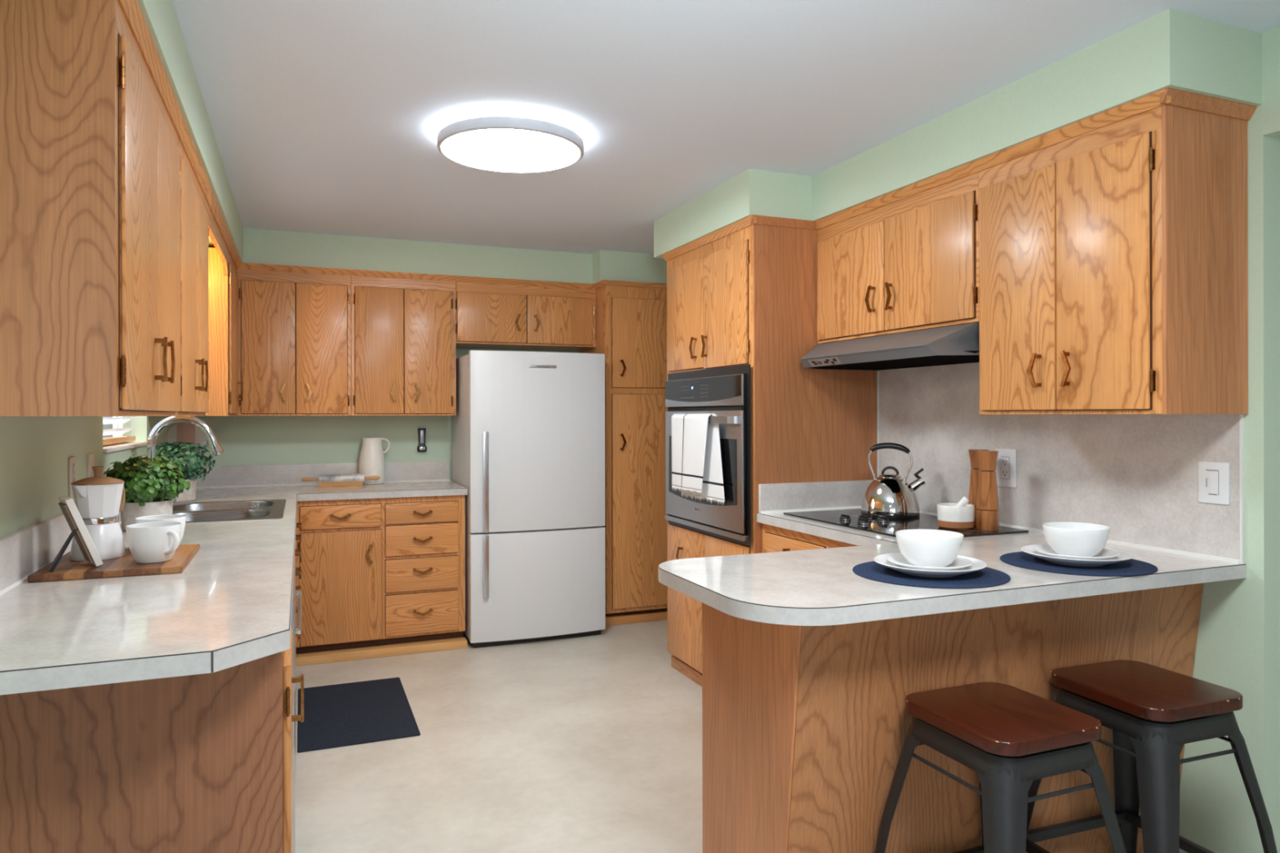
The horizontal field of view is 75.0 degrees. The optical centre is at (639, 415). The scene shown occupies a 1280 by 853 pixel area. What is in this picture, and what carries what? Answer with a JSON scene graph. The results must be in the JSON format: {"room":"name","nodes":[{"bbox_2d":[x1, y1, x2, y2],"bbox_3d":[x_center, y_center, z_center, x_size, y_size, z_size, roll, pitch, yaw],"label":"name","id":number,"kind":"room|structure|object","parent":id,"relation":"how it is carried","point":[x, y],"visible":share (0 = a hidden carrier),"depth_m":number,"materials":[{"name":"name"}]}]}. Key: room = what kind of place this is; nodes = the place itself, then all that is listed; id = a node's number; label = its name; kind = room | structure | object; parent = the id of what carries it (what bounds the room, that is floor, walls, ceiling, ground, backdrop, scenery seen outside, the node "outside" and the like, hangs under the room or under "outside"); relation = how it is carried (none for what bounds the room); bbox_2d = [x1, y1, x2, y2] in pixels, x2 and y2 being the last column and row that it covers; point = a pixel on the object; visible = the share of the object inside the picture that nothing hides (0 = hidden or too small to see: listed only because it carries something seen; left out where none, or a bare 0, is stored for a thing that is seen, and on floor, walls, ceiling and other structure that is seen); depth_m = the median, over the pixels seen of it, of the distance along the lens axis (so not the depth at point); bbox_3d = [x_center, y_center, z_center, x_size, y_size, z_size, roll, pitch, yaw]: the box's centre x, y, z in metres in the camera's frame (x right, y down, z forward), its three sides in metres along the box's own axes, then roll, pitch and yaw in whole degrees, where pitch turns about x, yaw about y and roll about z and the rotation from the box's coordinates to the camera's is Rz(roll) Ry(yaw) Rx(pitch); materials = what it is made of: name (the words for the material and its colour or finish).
{"room":"kitchen","nodes":[
{"label":"kitchen","id":0,"kind":"room"},
{"bbox_2d":[0,416,175,537],"bbox_3d":[-1.959,0.149,2.847,0.140,2.370,4.350,0,0,-22],"label":"wall","id":1,"kind":"structure","parent":0,"point":[35,451],"depth_m":2.37,"materials":[{"name":"green paint"}]},
{"bbox_2d":[68,457,76,497],"bbox_3d":[-1.791,0.194,2.635,0.011,0.122,0.078,0,0,-22],"label":"wall outlet","id":2,"kind":"object","parent":1,"relation":"attached to","point":[72,461],"visible":0.73,"depth_m":2.62,"materials":[{"name":"beige plastic"}]},
{"bbox_2d":[72,463,76,474],"bbox_3d":[-1.789,0.170,2.636,0.005,0.034,0.032,0,0,-22],"label":"receptacle","id":3,"kind":"object","parent":2,"relation":"attached to","point":[74,465],"depth_m":2.63,"materials":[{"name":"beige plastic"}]},
{"bbox_2d":[0,0,181,416],"bbox_3d":[-1.308,-0.420,1.934,0.380,0.845,0.843,0,0,-22],"label":"upper cabinet","id":4,"kind":"object","parent":1,"relation":"attached to","point":[91,173],"visible":1,"depth_m":1.58,"materials":[{"name":"brown wood"}]},
{"bbox_2d":[117,0,240,268],"bbox_3d":[-1.607,-0.825,3.104,0.024,0.033,3.240,0,0,-22],"label":"trim","id":5,"kind":"structure","parent":4,"relation":"attached to","point":[131,10],"depth_m":2.20,"materials":[{"name":"brown wood"}]},
{"bbox_2d":[87,453,94,477],"bbox_3d":[-1.881,0.195,2.863,0.016,0.122,0.078,0,0,-22],"label":"wall switch","id":6,"kind":"object","parent":1,"relation":"attached to","point":[91,458],"visible":0.62,"depth_m":2.85,"materials":[{"name":"beige plastic"}]},
{"bbox_2d":[102,416,146,453],"bbox_3d":[-2.198,-0.273,3.463,0.142,0.825,0.930,0,0,-22],"label":"window","id":7,"kind":"structure","parent":1,"relation":"in","point":[122,446],"depth_m":3.61,"materials":[{"name":"white plastic"}]},
{"bbox_2d":[102,416,135,445],"bbox_3d":[-2.193,-0.282,3.449,0.056,0.799,0.840,0,0,-22],"label":"window blind","id":8,"kind":"object","parent":7,"relation":"attached to","point":[107,441],"visible":0.13,"depth_m":3.54,"materials":[{"name":"white plastic"}]},
{"bbox_2d":[137,0,243,262],"bbox_3d":[-1.703,-0.939,2.898,0.377,0.195,4.250,0,0,-22],"label":"soffit","id":9,"kind":"structure","parent":1,"relation":"attached to","point":[161,18],"depth_m":2.44,"materials":[{"name":"green paint"}]},
{"bbox_2d":[176,133,208,416],"bbox_3d":[-1.612,-0.404,2.684,0.380,0.815,0.774,0,0,-22],"label":"upper cabinet","id":10,"kind":"object","parent":1,"relation":"attached to","point":[194,229],"visible":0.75,"depth_m":2.65,"materials":[{"name":"brown wood"}]},
{"bbox_2d":[204,247,242,416],"bbox_3d":[-2.323,-0.403,4.434,0.380,0.815,0.934,0,0,-22],"label":"upper cabinet","id":11,"kind":"object","parent":1,"relation":"attached to","point":[223,290],"visible":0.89,"depth_m":4.05,"materials":[{"name":"brown wood"}]},
{"bbox_2d":[204,198,227,275],"bbox_3d":[-1.821,-0.747,3.576,0.019,0.130,1.035,0,0,-22],"label":"window valance","id":12,"kind":"object","parent":11,"relation":"attached to","point":[215,234],"visible":0.54,"depth_m":3.60,"materials":[{"name":"brown wood"}]},
{"bbox_2d":[0,461,449,591],"bbox_3d":[-1.239,0.356,3.331,1.555,0.124,3.793,0,0,-22],"label":"backsplash","id":13,"kind":"structure","parent":1,"relation":"attached to","point":[23,552],"depth_m":4.86,"materials":[{"name":"laminate"}]},
{"bbox_2d":[175,347,579,481],"bbox_3d":[-1.176,0.147,5.458,3.275,2.370,0.100,0,0,-22],"label":"wall","id":14,"kind":"structure","parent":0,"point":[312,439],"depth_m":5.09,"materials":[{"name":"green paint"}]},
{"bbox_2d":[236,268,351,416],"bbox_3d":[-2.008,-0.404,4.857,0.596,0.815,0.388,0,0,-22],"label":"upper cabinet","id":15,"kind":"object","parent":14,"relation":"attached to","point":[295,328],"visible":0.99,"depth_m":4.70,"materials":[{"name":"brown wood"}]},
{"bbox_2d":[351,275,456,415],"bbox_3d":[-1.452,-0.405,5.083,0.602,0.815,0.388,0,0,-22],"label":"upper cabinet","id":16,"kind":"object","parent":14,"relation":"attached to","point":[403,335],"visible":0.99,"depth_m":4.92,"materials":[{"name":"brown wood"}]},
{"bbox_2d":[243,227,592,284],"bbox_3d":[-1.317,-0.940,5.156,2.036,0.195,0.355,0,0,-22],"label":"soffit","id":17,"kind":"structure","parent":14,"relation":"attached to","point":[267,246],"depth_m":4.95,"materials":[{"name":"green paint"}]},
{"bbox_2d":[417,428,426,452],"bbox_3d":[-1.385,0.158,5.297,0.058,0.150,0.039,0,0,-22],"label":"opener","id":18,"kind":"object","parent":14,"relation":"attached to","point":[421,447],"visible":1,"depth_m":5.28,"materials":[{"name":"grey metal"}]},
{"bbox_2d":[455,281,595,351],"bbox_3d":[-0.761,-0.626,5.363,0.902,0.375,0.388,0,0,-22],"label":"upper cabinet","id":19,"kind":"object","parent":14,"relation":"attached to","point":[489,316],"visible":1,"depth_m":5.21,"materials":[{"name":"brown wood"}]},
{"bbox_2d":[237,262,595,289],"bbox_3d":[-1.251,-0.826,4.984,2.097,0.033,0.024,0,0,-22],"label":"trim","id":20,"kind":"structure","parent":19,"relation":"attached to","point":[251,266],"depth_m":4.94,"materials":[{"name":"brown wood"}]},
{"bbox_2d":[592,249,666,284],"bbox_3d":[-0.025,-0.943,5.600,0.692,0.195,0.505,0,0,-22],"label":"soffit","id":21,"kind":"structure","parent":14,"relation":"attached to","point":[615,265],"depth_m":5.32,"materials":[{"name":"green paint"}]},
{"bbox_2d":[295,619,702,852],"bbox_3d":[0.052,1.380,1.207,9.000,0.100,10.200,0,0,-22],"label":"floor","id":22,"kind":"structure","parent":0,"point":[593,744],"depth_m":3.24,"materials":[{"name":"plastic"}]},
{"bbox_2d":[0,629,303,852],"bbox_3d":[-1.094,0.894,1.808,0.678,0.876,0.366,0,0,-22],"label":"base cabinet","id":23,"kind":"object","parent":22,"relation":"on","point":[197,763],"visible":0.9,"depth_m":1.66,"materials":[{"name":"brown wood"}]},
{"bbox_2d":[291,561,302,852],"bbox_3d":[-1.260,0.895,2.278,0.624,0.870,0.600,0,0,-22],"label":"dishwasher","id":24,"kind":"object","parent":22,"relation":"on","point":[298,630],"visible":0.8,"depth_m":2.18,"materials":[{"name":"silver metal"}]},
{"bbox_2d":[294,522,301,662],"bbox_3d":[-1.882,0.896,3.741,0.670,0.876,2.549,0,0,-22],"label":"base cabinet","id":25,"kind":"object","parent":22,"relation":"on","point":[298,537],"visible":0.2,"depth_m":3.66,"materials":[{"name":"brown wood"}]},
{"bbox_2d":[0,461,467,695],"bbox_3d":[-1.239,0.376,3.329,1.555,0.163,3.796,0,0,-22],"label":"countertop","id":26,"kind":"structure","parent":25,"relation":"on","point":[231,606],"depth_m":1.92,"materials":[{"name":"laminate"}]},
{"bbox_2d":[27,543,199,582],"bbox_3d":[-1.450,0.410,2.339,0.342,0.018,0.423,0,0,-22],"label":"cutting board","id":27,"kind":"object","parent":26,"relation":"on","point":[67,569],"visible":0.79,"depth_m":2.20,"materials":[{"name":"brown wood"}]},
{"bbox_2d":[47,495,103,572],"bbox_3d":[-1.499,0.307,2.203,0.119,0.186,0.104,0,0,-43],"label":"picture frame","id":28,"kind":"object","parent":27,"relation":"on","point":[67,504],"visible":1,"depth_m":2.18,"materials":[{"name":"black plastic"}]},
{"bbox_2d":[70,466,125,560],"bbox_3d":[-1.530,0.273,2.357,0.136,0.256,0.141,0,0,-36],"label":"moka pot","id":29,"kind":"object","parent":27,"relation":"on","point":[99,500],"visible":0.85,"depth_m":2.31,"materials":[{"name":"white ceramic"}]},
{"bbox_2d":[125,521,181,563],"bbox_3d":[-1.331,0.350,2.286,0.136,0.100,0.143,0,0,-22],"label":"mug","id":30,"kind":"object","parent":27,"relation":"on","point":[157,541],"visible":1,"depth_m":2.25,"materials":[{"name":"white ceramic"}]},
{"bbox_2d":[135,514,186,548],"bbox_3d":[-1.417,0.350,2.471,0.132,0.100,0.146,0,0,-4],"label":"mug","id":31,"kind":"object","parent":27,"relation":"on","point":[180,518],"visible":0.31,"depth_m":2.47,"materials":[{"name":"white ceramic"}]},
{"bbox_2d":[103,453,190,531],"bbox_3d":[-1.807,0.280,3.061,0.280,0.277,0.280,0,0,-22],"label":"potted plant","id":32,"kind":"object","parent":26,"relation":"on","point":[146,491],"visible":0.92,"depth_m":3.00,"materials":[{"name":"green plant"}]},
{"bbox_2d":[146,416,223,460],"bbox_3d":[-1.949,0.206,3.558,0.307,0.420,0.120,0,0,-22],"label":"faucet","id":33,"kind":"object","parent":26,"relation":"on","point":[216,448],"visible":0.61,"depth_m":3.57,"materials":[{"name":"silver metal"}]},
{"bbox_2d":[155,441,215,502],"bbox_3d":[-2.266,0.274,4.091,0.332,0.293,0.338,0,0,-22],"label":"potted plant","id":34,"kind":"object","parent":26,"relation":"on","point":[190,472],"visible":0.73,"depth_m":4.05,"materials":[{"name":"green plant"}]},
{"bbox_2d":[167,422,206,463],"bbox_3d":[-2.480,0.215,4.557,0.196,0.412,0.018,0,0,-22],"label":"serving board","id":35,"kind":"object","parent":26,"relation":"on","point":[183,432],"visible":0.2,"depth_m":4.55,"materials":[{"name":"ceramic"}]},
{"bbox_2d":[172,498,286,523],"bbox_3d":[-1.859,0.504,3.648,0.560,0.175,0.850,0,0,-22],"label":"sink","id":36,"kind":"object","parent":26,"relation":"in","point":[260,509],"visible":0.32,"depth_m":3.66,"materials":[{"name":"silver metal"}]},
{"bbox_2d":[172,510,270,521],"bbox_3d":[-1.769,0.504,3.464,0.425,0.175,0.350,0,0,-22],"label":"basin","id":37,"kind":"object","parent":36,"relation":"in","point":[218,515],"depth_m":3.62,"materials":[{"name":"silver metal"}]},
{"bbox_2d":[172,501,273,511],"bbox_3d":[-1.919,0.504,3.834,0.425,0.175,0.350,0,0,-22],"label":"basin","id":38,"kind":"object","parent":36,"relation":"in","point":[231,505],"depth_m":3.98,"materials":[{"name":"silver metal"}]},
{"bbox_2d":[318,480,362,487],"bbox_3d":[-1.774,0.405,4.935,0.247,0.028,0.040,0,0,-22],"label":"stand","id":39,"kind":"object","parent":26,"relation":"on","point":[354,482],"visible":1,"depth_m":4.92,"materials":[{"name":"brown wood"}]},
{"bbox_2d":[301,473,380,482],"bbox_3d":[-1.769,0.376,4.937,0.439,0.051,0.051,0,0,-22],"label":"rolling pin","id":40,"kind":"object","parent":39,"relation":"on","point":[331,477],"visible":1,"depth_m":4.92,"materials":[{"name":"grey stone"}]},
{"bbox_2d":[358,437,390,484],"bbox_3d":[-1.640,0.278,5.105,0.162,0.282,0.155,0,0,30],"label":"pitcher","id":41,"kind":"object","parent":26,"relation":"on","point":[371,462],"visible":0.97,"depth_m":5.05,"materials":[{"name":"white ceramic"}]},
{"bbox_2d":[297,677,420,752],"bbox_3d":[-1.284,1.329,3.753,0.474,0.006,0.817,0,0,-22],"label":"floor mat","id":42,"kind":"object","parent":22,"relation":"on","point":[352,713],"visible":0.98,"depth_m":3.68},
{"bbox_2d":[295,494,465,653],"bbox_3d":[-1.541,0.895,4.900,0.917,0.876,0.658,0,0,-22],"label":"base cabinet","id":43,"kind":"object","parent":22,"relation":"on","point":[376,571],"visible":0.9,"depth_m":4.62,"materials":[{"name":"brown wood"}]},
{"bbox_2d":[295,636,466,666],"bbox_3d":[-1.425,1.310,4.634,0.912,0.045,0.086,0,0,-22],"label":"baseboard","id":44,"kind":"structure","parent":43,"relation":"attached to","point":[359,653],"depth_m":4.60,"materials":[{"name":"brown wood"}]},
{"bbox_2d":[452,350,605,648],"bbox_3d":[-0.701,0.480,5.170,0.813,1.702,0.691,0,0,-22],"label":"refrigerator","id":45,"kind":"object","parent":22,"relation":"on","point":[528,428],"visible":1,"depth_m":4.85,"materials":[{"name":"white metal"}]},
{"bbox_2d":[579,285,667,616],"bbox_3d":[0.001,0.258,5.574,0.663,2.145,0.568,0,0,-22],"label":"pantry cabinet","id":46,"kind":"object","parent":22,"relation":"on","point":[631,322],"visible":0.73,"depth_m":5.29,"materials":[{"name":"brown wood"}]},
{"bbox_2d":[593,280,606,289],"bbox_3d":[-0.258,-0.828,5.292,0.024,0.033,0.200,0,0,-22],"label":"trim","id":47,"kind":"structure","parent":46,"relation":"attached to","point":[597,285],"depth_m":5.28,"materials":[{"name":"brown wood"}]},
{"bbox_2d":[603,280,666,289],"bbox_3d":[0.089,-0.829,5.334,0.680,0.033,0.024,0,0,-22],"label":"trim","id":48,"kind":"structure","parent":46,"relation":"attached to","point":[609,282],"depth_m":5.28,"materials":[{"name":"brown wood"}]},
{"bbox_2d":[605,610,667,626],"bbox_3d":[0.075,1.302,5.387,0.673,0.055,0.029,0,0,-22],"label":"baseboard","id":49,"kind":"structure","parent":46,"relation":"attached to","point":[656,615],"depth_m":5.33,"materials":[{"name":"brown wood"}]},
{"bbox_2d":[666,224,877,673],"bbox_3d":[0.596,0.244,4.084,0.682,2.170,0.920,0,0,-22],"label":"tall cabinet","id":50,"kind":"object","parent":22,"relation":"on","point":[747,295],"visible":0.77,"depth_m":3.67,"materials":[{"name":"brown wood"}]},
{"bbox_2d":[671,655,702,686],"bbox_3d":[0.350,1.300,3.989,0.024,0.058,0.930,0,0,-22],"label":"baseboard","id":51,"kind":"structure","parent":50,"relation":"attached to","point":[693,674],"depth_m":4.23,"materials":[{"name":"brown wood"}]},
{"bbox_2d":[664,364,751,546],"bbox_3d":[0.274,0.172,3.934,0.078,0.777,0.860,0,0,-22],"label":"wall oven","id":52,"kind":"object","parent":50,"relation":"attached to","point":[724,393],"visible":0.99,"depth_m":3.73,"materials":[{"name":"black metal"}]},
{"bbox_2d":[671,413,724,505],"bbox_3d":[0.263,0.196,3.873,0.044,0.408,0.490,0,0,-22],"label":"tea towel","id":53,"kind":"object","parent":52,"relation":"hanging from","point":[696,458],"visible":0.98,"depth_m":3.84,"materials":[{"name":"white fabric"}]},
{"bbox_2d":[662,214,756,261],"bbox_3d":[0.306,-0.829,3.956,0.024,0.033,0.940,0,0,-22],"label":"trim","id":54,"kind":"structure","parent":50,"relation":"attached to","point":[744,223],"depth_m":3.89,"materials":[{"name":"brown wood"}]},
{"bbox_2d":[750,214,816,230],"bbox_3d":[0.627,-0.830,3.588,0.337,0.033,0.024,0,0,-22],"label":"trim","id":55,"kind":"structure","parent":50,"relation":"attached to","point":[761,220],"depth_m":3.58,"materials":[{"name":"brown wood"}]},
{"bbox_2d":[762,523,858,552],"bbox_3d":[0.967,0.890,3.216,0.648,0.876,0.964,0,0,-22],"label":"base cabinet","id":56,"kind":"object","parent":22,"relation":"on","point":[775,539],"visible":0.11,"depth_m":3.33,"materials":[{"name":"brown wood"}]},
{"bbox_2d":[702,582,1203,852],"bbox_3d":[0.909,0.890,2.394,1.374,0.876,0.505,0,0,-22],"label":"base cabinet","id":57,"kind":"object","parent":22,"relation":"on","point":[805,729],"visible":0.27,"depth_m":2.11,"materials":[{"name":"brown wood"}]},
{"bbox_2d":[657,370,1245,626],"bbox_3d":[0.676,0.126,2.762,1.530,0.655,1.586,0,0,-22],"label":"countertop","id":58,"kind":"structure","parent":57,"relation":"on","point":[819,587],"depth_m":2.19,"materials":[{"name":"laminate"}]},
{"bbox_2d":[782,508,1028,537],"bbox_3d":[0.986,0.400,3.217,0.514,0.028,0.804,0,0,-22],"label":"cooktop","id":59,"kind":"object","parent":58,"relation":"in","point":[853,518],"visible":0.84,"depth_m":3.15,"materials":[{"name":"black glass"}]},
{"bbox_2d":[861,442,925,518],"bbox_3d":[1.021,0.259,3.398,0.232,0.295,0.230,0,0,-22],"label":"kettle","id":60,"kind":"object","parent":59,"relation":"on","point":[891,495],"visible":1,"depth_m":3.33,"materials":[{"name":"silver metal"}]},
{"bbox_2d":[937,502,974,529],"bbox_3d":[1.142,0.365,3.016,0.126,0.083,0.126,0,0,-22],"label":"mortar","id":61,"kind":"object","parent":59,"relation":"on","point":[949,516],"visible":0.98,"depth_m":2.96,"materials":[{"name":"ceramic"}]},
{"bbox_2d":[954,496,968,506],"bbox_3d":[1.152,0.331,3.014,0.073,0.076,0.036,0,0,11],"label":"pestle","id":62,"kind":"object","parent":61,"relation":"in","point":[964,500],"visible":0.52,"depth_m":3.00,"materials":[{"name":"white ceramic"}]},
{"bbox_2d":[968,448,989,525],"bbox_3d":[1.259,0.267,3.095,0.071,0.279,0.071,0,0,-11],"label":"pepper mill","id":63,"kind":"object","parent":59,"relation":"on","point":[975,471],"visible":0.38,"depth_m":3.08,"materials":[{"name":"brown wood"}]},
{"bbox_2d":[976,450,999,530],"bbox_3d":[1.241,0.267,2.975,0.071,0.279,0.071,0,0,-11],"label":"pepper mill","id":64,"kind":"object","parent":59,"relation":"on","point":[987,504],"visible":1,"depth_m":2.95,"materials":[{"name":"brown wood"}]},
{"bbox_2d":[852,560,1010,588],"bbox_3d":[0.757,0.413,2.183,0.390,0.003,0.390,0,0,-22],"label":"placemat","id":65,"kind":"object","parent":58,"relation":"on","point":[986,577],"visible":0.7,"depth_m":2.10,"materials":[{"name":"blue fabric"}]},
{"bbox_2d":[873,552,986,577],"bbox_3d":[0.757,0.396,2.183,0.281,0.029,0.281,0,0,-22],"label":"dinner plate","id":66,"kind":"object","parent":65,"relation":"on","point":[977,565],"visible":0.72,"depth_m":2.12,"materials":[{"name":"white ceramic"}]},
{"bbox_2d":[887,554,973,570],"bbox_3d":[0.757,0.390,2.183,0.212,0.022,0.212,0,0,-22],"label":"salad plate","id":67,"kind":"object","parent":66,"relation":"on","point":[898,559],"visible":0.59,"depth_m":2.17,"materials":[{"name":"white ceramic"}]},
{"bbox_2d":[895,528,964,567],"bbox_3d":[0.757,0.352,2.183,0.169,0.085,0.169,0,0,-22],"label":"bowl","id":68,"kind":"object","parent":67,"relation":"on","point":[919,547],"visible":0.91,"depth_m":2.13,"materials":[{"name":"white ceramic"}]},
{"bbox_2d":[1000,551,1157,576],"bbox_3d":[1.217,0.412,2.329,0.390,0.003,0.390,0,0,-22],"label":"placemat","id":69,"kind":"object","parent":58,"relation":"on","point":[1131,567],"visible":0.73,"depth_m":2.24,"materials":[{"name":"blue fabric"}]},
{"bbox_2d":[1020,543,1133,566],"bbox_3d":[1.217,0.395,2.329,0.281,0.029,0.281,0,0,-22],"label":"dinner plate","id":70,"kind":"object","parent":69,"relation":"on","point":[1029,549],"visible":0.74,"depth_m":2.26,"materials":[{"name":"white ceramic"}]},
{"bbox_2d":[1034,545,1119,559],"bbox_3d":[1.217,0.389,2.329,0.212,0.022,0.212,0,0,-22],"label":"salad plate","id":71,"kind":"object","parent":70,"relation":"on","point":[1104,553],"visible":0.57,"depth_m":2.31,"materials":[{"name":"white ceramic"}]},
{"bbox_2d":[1042,521,1110,556],"bbox_3d":[1.217,0.351,2.329,0.169,0.085,0.169,0,0,-22],"label":"bowl","id":72,"kind":"object","parent":71,"relation":"on","point":[1068,539],"visible":0.88,"depth_m":2.27,"materials":[{"name":"white ceramic"}]},
{"bbox_2d":[874,681,1127,852],"bbox_3d":[0.823,1.001,1.910,0.462,0.655,0.488,0,0,-22],"label":"bar stool","id":73,"kind":"object","parent":22,"relation":"on","point":[1012,737],"visible":1,"depth_m":1.80,"materials":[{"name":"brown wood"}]},
{"bbox_2d":[1026,659,1277,852],"bbox_3d":[1.266,1.000,2.099,0.462,0.655,0.488,0,0,-20],"label":"bar stool","id":74,"kind":"object","parent":22,"relation":"on","point":[1151,712],"visible":0.92,"depth_m":1.99,"materials":[{"name":"grey paint"}]},
{"bbox_2d":[172,0,1279,253],"bbox_3d":[0.048,-1.090,1.207,9.000,0.100,10.200,0,0,-22],"label":"ceiling","id":75,"kind":"structure","parent":0,"point":[326,117],"depth_m":2.63,"materials":[{"name":"paint"}]},
{"bbox_2d":[437,115,583,173],"bbox_3d":[-0.477,-1.004,3.093,0.536,0.068,0.536,0,0,-22],"label":"ceiling lamp","id":76,"kind":"object","parent":75,"relation":"attached to","point":[497,144],"visible":1,"depth_m":3.00,"materials":[{"name":"white plastic"}]},
{"bbox_2d":[1179,26,1279,852],"bbox_3d":[1.583,0.142,2.774,0.160,2.370,6.950,0,0,-22],"label":"wall","id":77,"kind":"structure","parent":0,"point":[1237,646],"depth_m":2.29,"materials":[{"name":"green paint"}]},
{"bbox_2d":[653,168,812,258],"bbox_3d":[0.582,-0.944,4.122,0.678,0.195,1.030,0,0,-22],"label":"soffit","id":78,"kind":"structure","parent":77,"relation":"attached to","point":[753,191],"depth_m":3.63,"materials":[{"name":"green paint"}]},
{"bbox_2d":[817,172,979,343],"bbox_3d":[1.090,-0.566,3.280,0.366,0.503,0.941,0,0,-22],"label":"upper cabinet","id":79,"kind":"object","parent":77,"relation":"attached to","point":[910,264],"visible":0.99,"depth_m":3.12,"materials":[{"name":"brown wood"}]},
{"bbox_2d":[800,322,979,370],"bbox_3d":[1.039,-0.257,3.260,0.474,0.110,0.924,0,0,-22],"label":"range hood","id":80,"kind":"object","parent":79,"relation":"attached to","point":[957,344],"visible":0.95,"depth_m":3.09,"materials":[{"name":"metal"}]},
{"bbox_2d":[815,88,1171,230],"bbox_3d":[1.070,-0.831,2.912,0.024,0.033,1.610,0,0,-22],"label":"trim","id":81,"kind":"structure","parent":79,"relation":"attached to","point":[1151,101],"depth_m":2.64,"materials":[{"name":"brown wood"}]},
{"bbox_2d":[812,8,1262,221],"bbox_3d":[1.224,-0.945,2.954,0.367,0.195,1.617,0,0,-22],"label":"soffit","id":82,"kind":"structure","parent":77,"relation":"attached to","point":[1171,48],"depth_m":2.42,"materials":[{"name":"green paint"}]},
{"bbox_2d":[879,362,1239,559],"bbox_3d":[1.379,0.050,3.053,0.006,0.726,1.575,0,0,-22],"label":"backsplash panel","id":83,"kind":"object","parent":77,"relation":"attached to","point":[1135,476],"visible":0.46,"depth_m":2.82,"materials":[{"name":"laminate"}]},
{"bbox_2d":[995,448,1016,488],"bbox_3d":[1.357,0.195,3.092,0.007,0.140,0.098,0,0,-22],"label":"wall outlet","id":84,"kind":"object","parent":83,"relation":"attached to","point":[1006,468],"visible":0.93,"depth_m":3.08,"materials":[{"name":"white plastic"}]},
{"bbox_2d":[1001,457,1008,479],"bbox_3d":[1.355,0.195,3.091,0.002,0.080,0.036,0,0,-22],"label":"receptacle","id":85,"kind":"object","parent":84,"relation":"attached to","point":[1005,460],"depth_m":3.09,"materials":[{"name":"grey plastic"}]},
{"bbox_2d":[1198,461,1229,505],"bbox_3d":[1.642,0.193,2.387,0.008,0.119,0.086,0,0,-22],"label":"dimmer switch","id":86,"kind":"object","parent":83,"relation":"attached to","point":[1213,477],"visible":1,"depth_m":2.38,"materials":[{"name":"white plastic"}]},
{"bbox_2d":[978,104,1248,414],"bbox_3d":[1.391,-0.423,2.541,0.366,0.840,0.652,0,0,-22],"label":"upper cabinet","id":87,"kind":"object","parent":77,"relation":"attached to","point":[1113,258],"visible":0.98,"depth_m":2.30,"materials":[{"name":"brown wood"}]},
{"bbox_2d":[1160,87,1257,120],"bbox_3d":[1.525,-0.831,2.232,0.352,0.033,0.024,0,0,-22],"label":"trim","id":88,"kind":"structure","parent":87,"relation":"attached to","point":[1180,98],"depth_m":2.23,"materials":[{"name":"brown wood"}]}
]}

